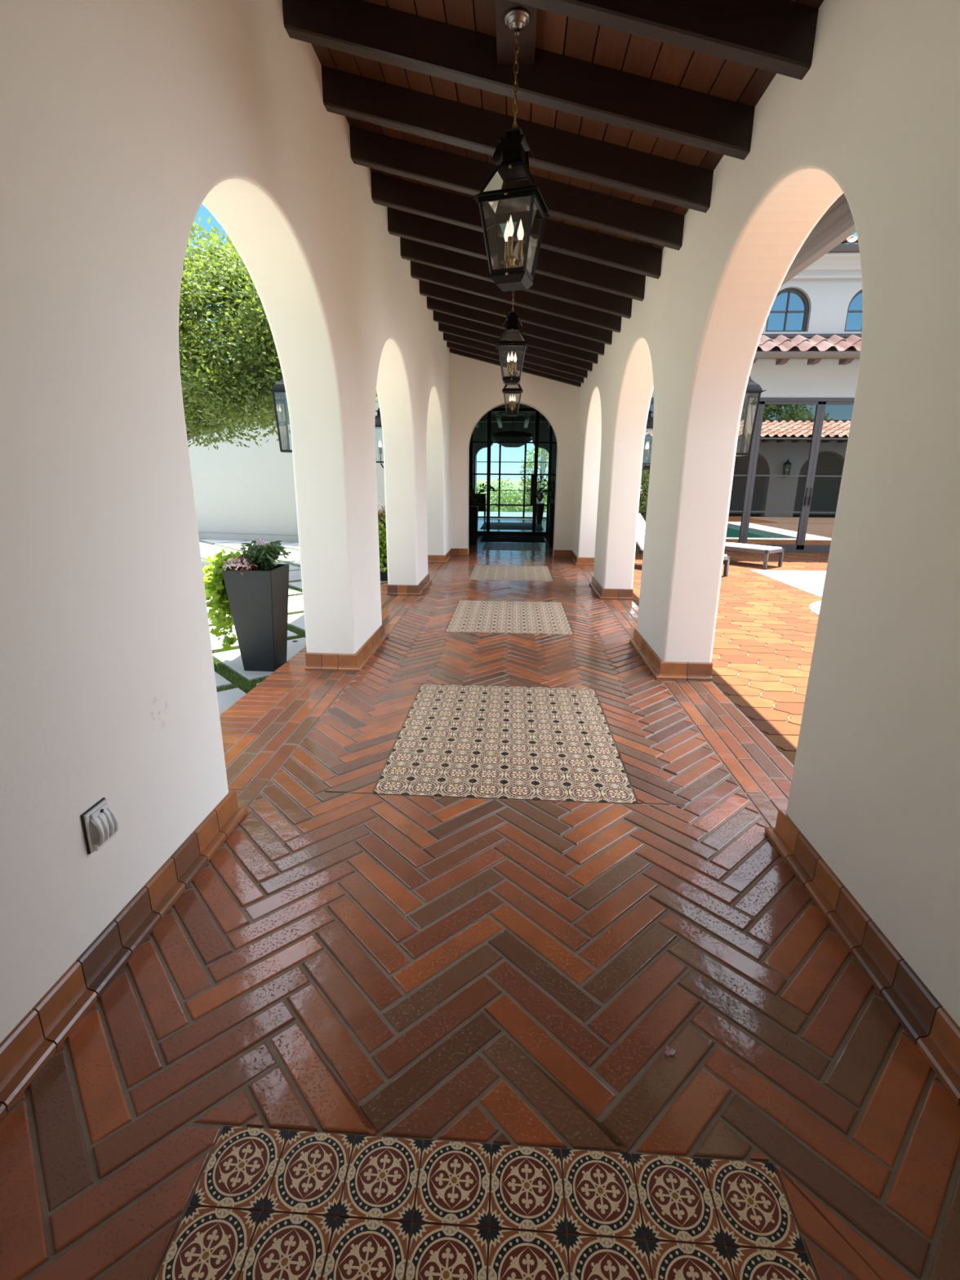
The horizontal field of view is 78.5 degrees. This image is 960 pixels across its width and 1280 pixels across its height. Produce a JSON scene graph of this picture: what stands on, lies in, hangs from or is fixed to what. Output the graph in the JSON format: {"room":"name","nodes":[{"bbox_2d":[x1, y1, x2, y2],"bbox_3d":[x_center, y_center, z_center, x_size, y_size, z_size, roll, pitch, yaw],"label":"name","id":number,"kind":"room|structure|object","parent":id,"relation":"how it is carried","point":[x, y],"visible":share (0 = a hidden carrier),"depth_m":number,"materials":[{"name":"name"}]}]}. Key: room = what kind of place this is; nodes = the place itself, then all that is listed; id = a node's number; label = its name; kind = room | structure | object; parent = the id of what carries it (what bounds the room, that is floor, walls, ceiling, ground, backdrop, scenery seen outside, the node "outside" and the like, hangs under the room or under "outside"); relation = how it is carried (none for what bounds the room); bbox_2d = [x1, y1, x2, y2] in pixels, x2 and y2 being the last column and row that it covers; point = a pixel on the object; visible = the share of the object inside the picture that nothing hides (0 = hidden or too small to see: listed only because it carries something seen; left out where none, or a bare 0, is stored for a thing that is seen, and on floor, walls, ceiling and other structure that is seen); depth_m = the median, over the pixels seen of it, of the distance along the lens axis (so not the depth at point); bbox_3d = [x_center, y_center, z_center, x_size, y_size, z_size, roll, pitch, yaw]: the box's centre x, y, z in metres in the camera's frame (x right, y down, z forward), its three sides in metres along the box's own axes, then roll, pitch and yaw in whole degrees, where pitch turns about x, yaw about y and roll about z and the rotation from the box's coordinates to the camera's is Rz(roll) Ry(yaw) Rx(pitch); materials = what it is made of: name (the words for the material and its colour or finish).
{"room":"covered arcade walkway","nodes":[
{"label":"covered arcade walkway","id":0,"kind":"room"},
{"bbox_2d":[0,0,450,1043],"bbox_3d":[-1.193,-1.229,2.900,0.380,4.060,16.500,1,15,3],"label":"wall","id":1,"kind":"structure","parent":0,"point":[119,119],"depth_m":1.87,"materials":[{"name":"paint"}]},
{"bbox_2d":[80,797,118,853],"bbox_3d":[-1.084,0.534,1.691,0.046,0.124,0.094,1,15,3],"label":"outlet cover","id":2,"kind":"object","parent":1,"relation":"attached to","point":[100,823],"visible":1,"depth_m":1.67,"materials":[{"name":"grey plastic"}]},
{"bbox_2d":[0,789,247,1120],"bbox_3d":[-1.377,1.370,0.097,0.425,0.128,5.160,1,15,3],"label":"baseboard","id":3,"kind":"structure","parent":1,"relation":"attached to","point":[37,1036],"depth_m":1.70,"materials":[{"name":"tile"}]},
{"bbox_2d":[267,377,292,453],"bbox_3d":[-1.427,-1.729,4.500,0.276,0.746,0.275,1,15,3],"label":"wall lantern","id":4,"kind":"object","parent":1,"relation":"attached to","point":[278,390],"visible":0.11,"depth_m":4.49,"materials":[{"name":"black metal"}]},
{"bbox_2d":[304,623,388,671],"bbox_3d":[-1.093,0.035,4.970,0.425,0.128,1.060,1,15,3],"label":"baseboard","id":5,"kind":"structure","parent":1,"relation":"attached to","point":[355,662],"depth_m":4.49,"materials":[{"name":"tile"}]},
{"bbox_2d":[374,408,383,467],"bbox_3d":[-1.259,-2.523,7.399,0.276,0.746,0.275,1,15,3],"label":"wall lantern","id":6,"kind":"object","parent":1,"relation":"attached to","point":[377,418],"visible":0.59,"depth_m":7.30,"materials":[{"name":"black metal"}]},
{"bbox_2d":[386,573,431,595],"bbox_3d":[-0.925,-0.757,7.863,0.425,0.128,1.050,1,15,3],"label":"baseboard","id":7,"kind":"structure","parent":1,"relation":"attached to","point":[393,589],"depth_m":7.38,"materials":[{"name":"tile"}]},
{"bbox_2d":[427,548,453,563],"bbox_3d":[-0.755,-1.556,10.779,0.425,0.128,1.105,1,15,3],"label":"baseboard","id":8,"kind":"structure","parent":1,"relation":"attached to","point":[445,558],"depth_m":10.27,"materials":[{"name":"tile"}]},
{"bbox_2d":[187,391,385,543],"bbox_3d":[-5.944,-4.115,14.127,10.612,3.600,0.285,4,16,13],"label":"wall","id":9,"kind":"structure","parent":0,"point":[242,493],"depth_m":14.06,"materials":[{"name":"grey paint"}]},
{"bbox_2d":[199,539,386,715],"bbox_3d":[-8.549,-0.177,6.680,14.230,0.302,24.000,1,15,3],"label":"paved ground","id":10,"kind":"structure","parent":0,"point":[231,659],"depth_m":6.31,"materials":[{"name":"white concrete"}]},
{"bbox_2d":[202,537,291,671],"bbox_3d":[-1.868,-0.295,4.769,0.773,1.058,0.470,1,15,1],"label":"flower planter","id":11,"kind":"object","parent":10,"relation":"on","point":[249,588],"visible":0.99,"depth_m":4.63,"materials":[{"name":"black"}]},
{"bbox_2d":[178,216,377,450],"bbox_3d":[-3.923,-3.706,9.167,5.358,5.482,4.240,0,15,-4],"label":"oak tree","id":12,"kind":"object","parent":10,"relation":"on","point":[215,390],"visible":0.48,"depth_m":7.92,"materials":[{"name":"green plant"}]},
{"bbox_2d":[204,579,382,693],"bbox_3d":[-2.812,-0.217,6.489,2.740,0.040,6.748,1,15,3],"label":"turf","id":13,"kind":"object","parent":10,"relation":"on","point":[220,668],"visible":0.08,"depth_m":4.76,"materials":[{"name":"green plant"}]},
{"bbox_2d":[377,501,387,581],"bbox_3d":[-1.544,-1.495,8.903,0.827,1.190,0.555,2,15,5],"label":"flower planter","id":14,"kind":"object","parent":10,"relation":"on","point":[381,513],"visible":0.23,"depth_m":8.74,"materials":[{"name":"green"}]},
{"bbox_2d":[0,511,959,1279],"bbox_3d":[0.548,-1.449,10.893,5.100,0.123,32.196,1,15,3],"label":"floor","id":15,"kind":"structure","parent":0,"point":[917,1193],"depth_m":1.71,"materials":[{"name":"tile"}]},
{"bbox_2d":[473,493,486,524],"bbox_3d":[-0.026,-4.293,19.221,0.440,0.950,0.520,1,15,3],"label":"dining chair","id":16,"kind":"object","parent":15,"relation":"on","point":[482,500],"visible":0.51,"depth_m":19.31,"materials":[{"name":"grey fabric"}]},
{"bbox_2d":[469,480,496,545],"bbox_3d":[-0.040,-2.785,12.899,0.812,1.389,0.781,1,15,3],"label":"potted plant","id":17,"kind":"object","parent":15,"relation":"on","point":[473,510],"visible":0.88,"depth_m":12.81,"materials":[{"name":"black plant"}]},
{"bbox_2d":[6,534,959,1279],"bbox_3d":[0.139,0.063,5.461,3.265,0.156,20.900,1,15,3],"label":"floor grout","id":18,"kind":"object","parent":15,"relation":"attached to","point":[934,1242],"visible":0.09,"depth_m":1.65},
{"bbox_2d":[155,1125,816,1279],"bbox_3d":[-0.017,1.324,0.573,1.219,0.014,1.524,1,15,3],"label":"tile panel","id":19,"kind":"object","parent":18,"relation":"on","point":[265,1204],"visible":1,"depth_m":1.18,"materials":[{"name":"brown"}]},
{"bbox_2d":[373,684,636,804],"bbox_3d":[0.151,0.536,3.450,1.219,0.014,1.524,1,15,3],"label":"tile panel","id":20,"kind":"object","parent":18,"relation":"on","point":[490,742],"visible":1,"depth_m":3.21,"materials":[{"name":"brown"}]},
{"bbox_2d":[445,600,573,635],"bbox_3d":[0.320,-0.261,6.358,1.219,0.014,1.524,1,15,3],"label":"tile panel","id":21,"kind":"object","parent":18,"relation":"on","point":[468,616],"visible":1,"depth_m":6.22,"materials":[{"name":"brown"}]},
{"bbox_2d":[469,564,552,581],"bbox_3d":[0.490,-1.062,9.279,1.219,0.014,1.524,1,15,3],"label":"tile panel","id":22,"kind":"object","parent":18,"relation":"on","point":[480,572],"visible":1,"depth_m":9.18,"materials":[{"name":"brown"}]},
{"bbox_2d":[482,542,541,551],"bbox_3d":[0.698,-2.042,12.861,1.219,0.014,1.524,1,15,3],"label":"tile panel","id":23,"kind":"object","parent":18,"relation":"on","point":[488,546],"visible":1,"depth_m":12.80,"materials":[{"name":"brown"}]},
{"bbox_2d":[480,522,543,529],"bbox_3d":[1.006,-3.601,18.530,1.855,0.012,2.700,1,15,3],"label":"rug","id":24,"kind":"object","parent":15,"relation":"on","point":[506,526],"visible":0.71,"depth_m":18.29,"materials":[{"name":"grey fabric"}]},
{"bbox_2d":[480,536,545,542],"bbox_3d":[0.803,-2.460,14.348,1.525,0.014,1.180,1,15,3],"label":"doormat","id":25,"kind":"object","parent":15,"relation":"on","point":[495,539],"visible":1,"depth_m":14.26,"materials":[{"name":"black"}]},
{"bbox_2d":[524,486,547,524],"bbox_3d":[1.871,-4.426,19.262,0.754,1.219,0.733,12,19,35],"label":"plant","id":26,"kind":"object","parent":15,"relation":"on","point":[540,509],"visible":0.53,"depth_m":19.27,"materials":[{"name":"green plant"}]},
{"bbox_2d":[540,448,545,502],"bbox_3d":[2.356,-5.996,22.105,0.100,2.750,0.100,1,15,3],"label":"porch post","id":27,"kind":"object","parent":15,"relation":"on","point":[543,450],"visible":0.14,"depth_m":21.95,"materials":[{"name":"grey paint"}]},
{"bbox_2d":[532,475,555,546],"bbox_3d":[1.478,-2.753,12.643,0.745,1.489,0.798,1,15,3],"label":"potted plant","id":28,"kind":"object","parent":15,"relation":"on","point":[551,505],"visible":0.79,"depth_m":12.61,"materials":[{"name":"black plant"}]},
{"bbox_2d":[664,1045,675,1056],"bbox_3d":[0.488,1.059,1.511,0.025,0.005,0.026,10,18,31],"label":"fallen leaves","id":29,"kind":"object","parent":15,"relation":"on","point":[668,1051],"visible":1,"depth_m":1.51,"materials":[{"name":"plant"}]},
{"bbox_2d":[483,413,543,416],"bbox_3d":[1.034,-7.229,17.675,5.100,0.350,6.730,1,15,3],"label":"ceiling","id":30,"kind":"structure","parent":0,"point":[492,414],"depth_m":20.29,"materials":[{"name":"grey"}]},
{"bbox_2d":[493,411,502,427],"bbox_3d":[0.557,-6.864,17.725,0.120,0.390,6.280,1,15,3],"label":"beam","id":31,"kind":"structure","parent":30,"relation":"attached to","point":[498,415],"depth_m":18.01,"materials":[{"name":"beige"}]},
{"bbox_2d":[478,417,548,422],"bbox_3d":[1.098,-7.111,18.965,4.700,0.140,0.120,1,15,3],"label":"cross beam","id":32,"kind":"structure","parent":31,"relation":"attached to","point":[483,419],"depth_m":18.91,"materials":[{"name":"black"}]},
{"bbox_2d":[491,411,541,413],"bbox_3d":[0.952,-6.425,16.462,4.700,0.140,0.120,1,15,3],"label":"cross beam","id":33,"kind":"structure","parent":31,"relation":"attached to","point":[491,411],"depth_m":16.43,"materials":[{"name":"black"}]},
{"bbox_2d":[491,416,533,447],"bbox_3d":[0.988,-6.492,17.895,1.280,1.190,1.280,1,15,3],"label":"chandelier","id":34,"kind":"object","parent":30,"relation":"hanging from","point":[504,436],"visible":0.84,"depth_m":17.58,"materials":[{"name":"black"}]},
{"bbox_2d":[524,412,531,427],"bbox_3d":[1.436,-6.843,17.679,0.120,0.390,6.280,1,15,3],"label":"beam","id":35,"kind":"structure","parent":30,"relation":"attached to","point":[527,415],"depth_m":18.04,"materials":[{"name":"beige"}]},
{"bbox_2d":[495,403,532,408],"bbox_3d":[0.833,-4.646,14.962,5.100,3.900,0.120,1,15,3],"label":"wall","id":36,"kind":"structure","parent":0,"point":[521,406],"depth_m":14.58,"materials":[{"name":"grey paint"}]},
{"bbox_2d":[468,408,556,535],"bbox_3d":[0.853,-4.260,15.030,2.350,3.120,0.110,1,15,3],"label":"door","id":37,"kind":"structure","parent":36,"relation":"in","point":[534,476],"depth_m":15.02,"materials":[{"name":"black metal"}]},
{"bbox_2d":[472,416,556,506],"bbox_3d":[1.200,-6.372,21.265,5.100,4.100,0.350,1,15,3],"label":"wall","id":38,"kind":"structure","parent":0,"point":[480,433],"depth_m":20.84,"materials":[{"name":"grey paint"}]},
{"bbox_2d":[475,444,548,519],"bbox_3d":[1.198,-5.995,21.591,2.790,3.000,0.060,1,15,3],"label":"window","id":39,"kind":"structure","parent":38,"relation":"in","point":[500,461],"depth_m":21.66,"materials":[{"name":"black metal"}]},
{"bbox_2d":[449,352,580,555],"bbox_3d":[0.610,-3.454,10.898,3.050,4.150,0.280,1,15,3],"label":"wall","id":40,"kind":"structure","parent":0,"point":[477,386],"depth_m":10.62,"materials":[{"name":"white paint"}]},
{"bbox_2d":[451,548,467,555],"bbox_3d":[-0.396,-1.689,11.277,0.325,0.128,0.055,1,15,3],"label":"baseboard","id":41,"kind":"structure","parent":40,"relation":"attached to","point":[464,552],"depth_m":11.27,"materials":[{"name":"tile"}]},
{"bbox_2d":[553,550,571,557],"bbox_3d":[1.576,-1.643,11.175,0.344,0.128,0.055,1,15,3],"label":"baseboard","id":42,"kind":"structure","parent":40,"relation":"attached to","point":[567,553],"depth_m":11.17,"materials":[{"name":"tile"}]},
{"bbox_2d":[328,0,796,244],"bbox_3d":[0.087,-2.904,2.408,3.730,1.092,16.980,1,15,3],"label":"roof","id":43,"kind":"structure","parent":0,"point":[386,0],"depth_m":2.86,"materials":[{"name":"black wood"}]},
{"bbox_2d":[781,193,856,285],"bbox_3d":[1.975,-2.123,2.512,0.185,0.155,16.980,1,15,3],"label":"soffit","id":44,"kind":"object","parent":43,"relation":"attached to","point":[837,224],"depth_m":3.37,"materials":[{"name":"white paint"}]},
{"bbox_2d":[311,0,823,249],"bbox_3d":[0.166,-2.784,2.394,2.406,0.614,16.498,1,15,3],"label":"ceiling","id":45,"kind":"structure","parent":0,"point":[702,70],"depth_m":2.84,"materials":[{"name":"brown wood"}]},
{"bbox_2d":[472,0,551,291],"bbox_3d":[0.159,-2.289,2.737,0.319,1.165,0.576,5,16,17],"label":"pendant lantern","id":46,"kind":"object","parent":45,"relation":"hanging from","point":[515,22],"visible":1,"depth_m":2.73,"materials":[{"name":"black metal"}]},
{"bbox_2d":[496,264,528,385],"bbox_3d":[0.317,-3.105,5.708,0.302,1.169,0.536,1,15,2],"label":"pendant lantern","id":47,"kind":"object","parent":45,"relation":"hanging from","point":[513,319],"visible":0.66,"depth_m":5.67,"materials":[{"name":"black metal"}]},
{"bbox_2d":[502,351,523,416],"bbox_3d":[0.483,-3.909,8.639,0.302,1.170,0.515,1,15,3],"label":"pendant lantern","id":48,"kind":"object","parent":45,"relation":"hanging from","point":[505,390],"visible":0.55,"depth_m":8.60,"materials":[{"name":"black metal"}]},
{"bbox_2d":[446,341,583,382],"bbox_3d":[0.597,-4.729,9.889,2.469,0.789,0.087,1,15,3],"label":"ceiling beam","id":49,"kind":"structure","parent":45,"relation":"attached to","point":[449,344],"depth_m":9.87,"materials":[{"name":"brown wood"}]},
{"bbox_2d":[438,322,592,371],"bbox_3d":[0.533,-4.431,8.801,2.469,0.789,0.087,1,15,3],"label":"ceiling beam","id":50,"kind":"structure","parent":45,"relation":"attached to","point":[445,328],"depth_m":8.77,"materials":[{"name":"brown wood"}]},
{"bbox_2d":[443,332,587,377],"bbox_3d":[0.568,-4.592,9.388,2.469,0.789,0.087,1,15,3],"label":"ceiling beam","id":51,"kind":"structure","parent":45,"relation":"attached to","point":[446,337],"depth_m":9.36,"materials":[{"name":"brown wood"}]},
{"bbox_2d":[449,348,581,386],"bbox_3d":[0.622,-4.845,10.313,2.469,0.789,0.087,1,15,3],"label":"ceiling beam","id":52,"kind":"structure","parent":45,"relation":"attached to","point":[451,350],"depth_m":10.29,"materials":[{"name":"brown wood"}]},
{"bbox_2d":[419,280,612,345],"bbox_3d":[0.431,-3.951,7.048,2.469,0.789,0.087,1,15,3],"label":"ceiling beam","id":53,"kind":"structure","parent":45,"relation":"attached to","point":[426,289],"depth_m":7.01,"materials":[{"name":"brown wood"}]},
{"bbox_2d":[426,296,604,355],"bbox_3d":[0.466,-4.114,7.645,2.469,0.789,0.087,1,15,3],"label":"ceiling beam","id":54,"kind":"structure","parent":45,"relation":"attached to","point":[435,304],"depth_m":7.61,"materials":[{"name":"brown wood"}]},
{"bbox_2d":[433,311,598,364],"bbox_3d":[0.500,-4.275,8.233,2.469,0.789,0.087,1,15,3],"label":"ceiling beam","id":55,"kind":"structure","parent":45,"relation":"attached to","point":[438,317],"depth_m":8.20,"materials":[{"name":"brown wood"}]},
{"bbox_2d":[386,206,645,301],"bbox_3d":[0.329,-3.470,5.293,2.469,0.789,0.087,1,15,3],"label":"ceiling beam","id":56,"kind":"structure","parent":45,"relation":"attached to","point":[402,224],"depth_m":5.25,"materials":[{"name":"brown wood"}]},
{"bbox_2d":[400,236,632,318],"bbox_3d":[0.363,-3.630,5.878,2.469,0.789,0.087,1,15,3],"label":"ceiling beam","id":57,"kind":"structure","parent":45,"relation":"attached to","point":[411,250],"depth_m":5.84,"materials":[{"name":"brown wood"}]},
{"bbox_2d":[410,260,622,333],"bbox_3d":[0.397,-3.787,6.451,2.469,0.789,0.087,1,15,3],"label":"ceiling beam","id":58,"kind":"structure","parent":45,"relation":"attached to","point":[422,272],"depth_m":6.42,"materials":[{"name":"brown wood"}]},
{"bbox_2d":[370,171,662,279],"bbox_3d":[0.295,-3.306,4.695,2.469,0.789,0.087,1,15,3],"label":"ceiling beam","id":59,"kind":"structure","parent":45,"relation":"attached to","point":[400,194],"depth_m":4.66,"materials":[{"name":"brown wood"}]},
{"bbox_2d":[349,125,684,250],"bbox_3d":[0.260,-3.142,4.097,2.469,0.789,0.087,1,15,3],"label":"ceiling beam","id":60,"kind":"structure","parent":45,"relation":"attached to","point":[423,163],"depth_m":4.06,"materials":[{"name":"brown wood"}]},
{"bbox_2d":[321,65,713,213],"bbox_3d":[0.226,-2.981,3.509,2.469,0.789,0.087,1,15,3],"label":"ceiling beam","id":61,"kind":"structure","parent":45,"relation":"attached to","point":[346,94],"depth_m":3.47,"materials":[{"name":"brown wood"}]},
{"bbox_2d":[282,0,755,159],"bbox_3d":[0.191,-2.818,2.915,2.469,0.789,0.087,1,15,3],"label":"ceiling beam","id":62,"kind":"structure","parent":45,"relation":"attached to","point":[359,28],"depth_m":2.88,"materials":[{"name":"brown wood"}]},
{"bbox_2d":[508,0,818,79],"bbox_3d":[0.156,-2.654,2.315,2.469,0.789,0.087,1,15,3],"label":"ceiling beam","id":63,"kind":"structure","parent":45,"relation":"attached to","point":[774,36],"depth_m":2.30,"materials":[{"name":"brown wood"}]},
{"bbox_2d":[632,551,829,765],"bbox_3d":[5.815,-0.064,5.838,8.039,0.016,13.601,1,15,3],"label":"paving","id":64,"kind":"structure","parent":0,"point":[784,735],"depth_m":5.46,"materials":[{"name":"tile"}]},
{"bbox_2d":[638,468,649,520],"bbox_3d":[3.290,-2.584,11.783,0.903,1.654,0.764,1,15,3],"label":"rose bush","id":65,"kind":"object","parent":64,"relation":"on","point":[646,478],"visible":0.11,"depth_m":11.53,"materials":[{"name":"green plant"}]},
{"bbox_2d":[635,512,730,576],"bbox_3d":[3.037,-1.586,9.602,0.580,0.876,1.950,-11,19,-36],"label":"chaise longue","id":66,"kind":"object","parent":64,"relation":"on","point":[641,522],"visible":0.27,"depth_m":9.77,"materials":[{"name":"grey"}]},
{"bbox_2d":[724,542,784,568],"bbox_3d":[4.434,-1.869,10.680,0.580,0.876,1.950,-11,19,-36],"label":"chaise longue","id":67,"kind":"object","parent":64,"relation":"on","point":[764,550],"visible":0.38,"depth_m":10.12,"materials":[{"name":"grey"}]},
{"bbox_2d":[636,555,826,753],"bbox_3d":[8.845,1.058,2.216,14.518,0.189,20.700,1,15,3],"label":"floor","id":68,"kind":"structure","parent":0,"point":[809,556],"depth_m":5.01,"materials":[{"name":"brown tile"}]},
{"bbox_2d":[638,235,862,553],"bbox_3d":[8.912,-5.268,12.576,11.850,6.624,4.263,1,15,3],"label":"house","id":69,"kind":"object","parent":68,"relation":"on","point":[785,492],"visible":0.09,"depth_m":11.55,"materials":[{"name":"grey paint"}]},
{"bbox_2d":[750,569,826,615],"bbox_3d":[6.198,-0.168,6.463,4.900,0.156,6.630,1,15,3],"label":"coping","id":70,"kind":"object","parent":68,"relation":"on","point":[812,582],"visible":0.21,"depth_m":8.79,"materials":[{"name":"concrete"}]},
{"bbox_2d":[572,0,959,1026],"bbox_3d":[1.479,-0.848,2.849,0.361,3.400,16.500,1,15,3],"label":"wall","id":71,"kind":"structure","parent":0,"point":[873,120],"depth_m":1.94,"materials":[{"name":"white paint"}]},
{"bbox_2d":[569,550,594,565],"bbox_3d":[1.875,-1.495,10.643,0.406,0.128,1.105,1,15,3],"label":"baseboard","id":72,"kind":"structure","parent":71,"relation":"attached to","point":[577,561],"depth_m":10.14,"materials":[{"name":"tile"}]},
{"bbox_2d":[589,576,632,599],"bbox_3d":[1.706,-0.696,7.727,0.406,0.128,1.050,1,15,3],"label":"baseboard","id":73,"kind":"structure","parent":71,"relation":"attached to","point":[602,593],"depth_m":7.25,"materials":[{"name":"tile"}]},
{"bbox_2d":[641,408,653,470],"bbox_3d":[2.062,-2.446,7.227,0.276,0.746,0.275,1,15,3],"label":"wall lantern","id":74,"kind":"object","parent":71,"relation":"attached to","point":[650,419],"visible":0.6,"depth_m":7.13,"materials":[{"name":"black metal"}]},
{"bbox_2d":[629,629,712,680],"bbox_3d":[1.537,0.097,4.833,0.406,0.128,1.060,1,15,3],"label":"baseboard","id":75,"kind":"structure","parent":71,"relation":"attached to","point":[661,670],"depth_m":4.35,"materials":[{"name":"tile"}]},
{"bbox_2d":[735,374,765,456],"bbox_3d":[1.893,-1.652,4.329,0.276,0.746,0.275,1,15,3],"label":"wall lantern","id":76,"kind":"object","parent":71,"relation":"attached to","point":[753,390],"visible":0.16,"depth_m":4.31,"materials":[{"name":"black metal"}]},
{"bbox_2d":[764,809,959,1106],"bbox_3d":[1.254,1.432,-0.039,0.406,0.128,5.160,1,15,3],"label":"baseboard","id":77,"kind":"structure","parent":71,"relation":"attached to","point":[935,1033],"depth_m":1.74,"materials":[{"name":"tile"}]},
{"label":"outside","id":78,"kind":"structure","parent":0,"visible":0},
{"bbox_2d":[476,479,547,506],"bbox_3d":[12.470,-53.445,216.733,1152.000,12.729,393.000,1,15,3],"label":"hillside","id":79,"kind":"structure","parent":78,"point":[513,482],"depth_m":330.18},
{"bbox_2d":[476,481,492,503],"bbox_3d":[-1.596,-10.682,53.236,7.734,7.538,6.653,1,15,3],"label":"tree","id":80,"kind":"object","parent":79,"relation":"on","point":[477,482],"visible":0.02,"depth_m":52.86,"materials":[{"name":"green plant"}]},
{"bbox_2d":[485,498,506,511],"bbox_3d":[-0.328,-5.940,34.240,4.372,5.071,3.869,10,18,31],"label":"tree","id":81,"kind":"object","parent":79,"relation":"on","point":[495,509],"visible":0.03,"depth_m":33.73,"materials":[{"name":"green plant"}]},
{"bbox_2d":[476,477,528,511],"bbox_3d":[1.662,-11.222,54.871,7.504,7.671,6.672,1,15,3],"label":"tree","id":82,"kind":"object","parent":79,"relation":"on","point":[508,484],"visible":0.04,"depth_m":54.38,"materials":[{"name":"green plant"}]},
{"bbox_2d":[485,485,523,511],"bbox_3d":[1.491,-7.908,42.440,6.074,6.357,5.193,1,15,3],"label":"tree","id":83,"kind":"object","parent":79,"relation":"on","point":[504,496],"visible":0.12,"depth_m":41.40,"materials":[{"name":"green plant"}]},
{"bbox_2d":[495,497,533,511],"bbox_3d":[1.982,-5.858,35.167,4.755,5.063,4.161,1,15,3],"label":"tree","id":84,"kind":"object","parent":79,"relation":"on","point":[518,500],"visible":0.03,"depth_m":34.78,"materials":[{"name":"green plant"}]},
{"bbox_2d":[502,486,547,511],"bbox_3d":[4.000,-7.918,41.660,5.517,6.133,5.148,10,18,31],"label":"tree","id":85,"kind":"object","parent":79,"relation":"on","point":[519,491],"visible":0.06,"depth_m":40.77,"materials":[{"name":"green plant"}]},
{"bbox_2d":[517,448,548,511],"bbox_3d":[3.060,-7.308,29.810,2.346,5.413,2.095,1,15,3],"label":"slender tree","id":86,"kind":"object","parent":79,"relation":"on","point":[530,465],"visible":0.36,"depth_m":29.50,"materials":[{"name":"green plant"}]},
{"bbox_2d":[526,506,546,512],"bbox_3d":[3.227,-4.764,29.806,3.468,4.312,3.054,-1,15,-5],"label":"tree","id":87,"kind":"object","parent":79,"relation":"on","point":[545,508],"visible":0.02,"depth_m":29.40,"materials":[{"name":"green plant"}]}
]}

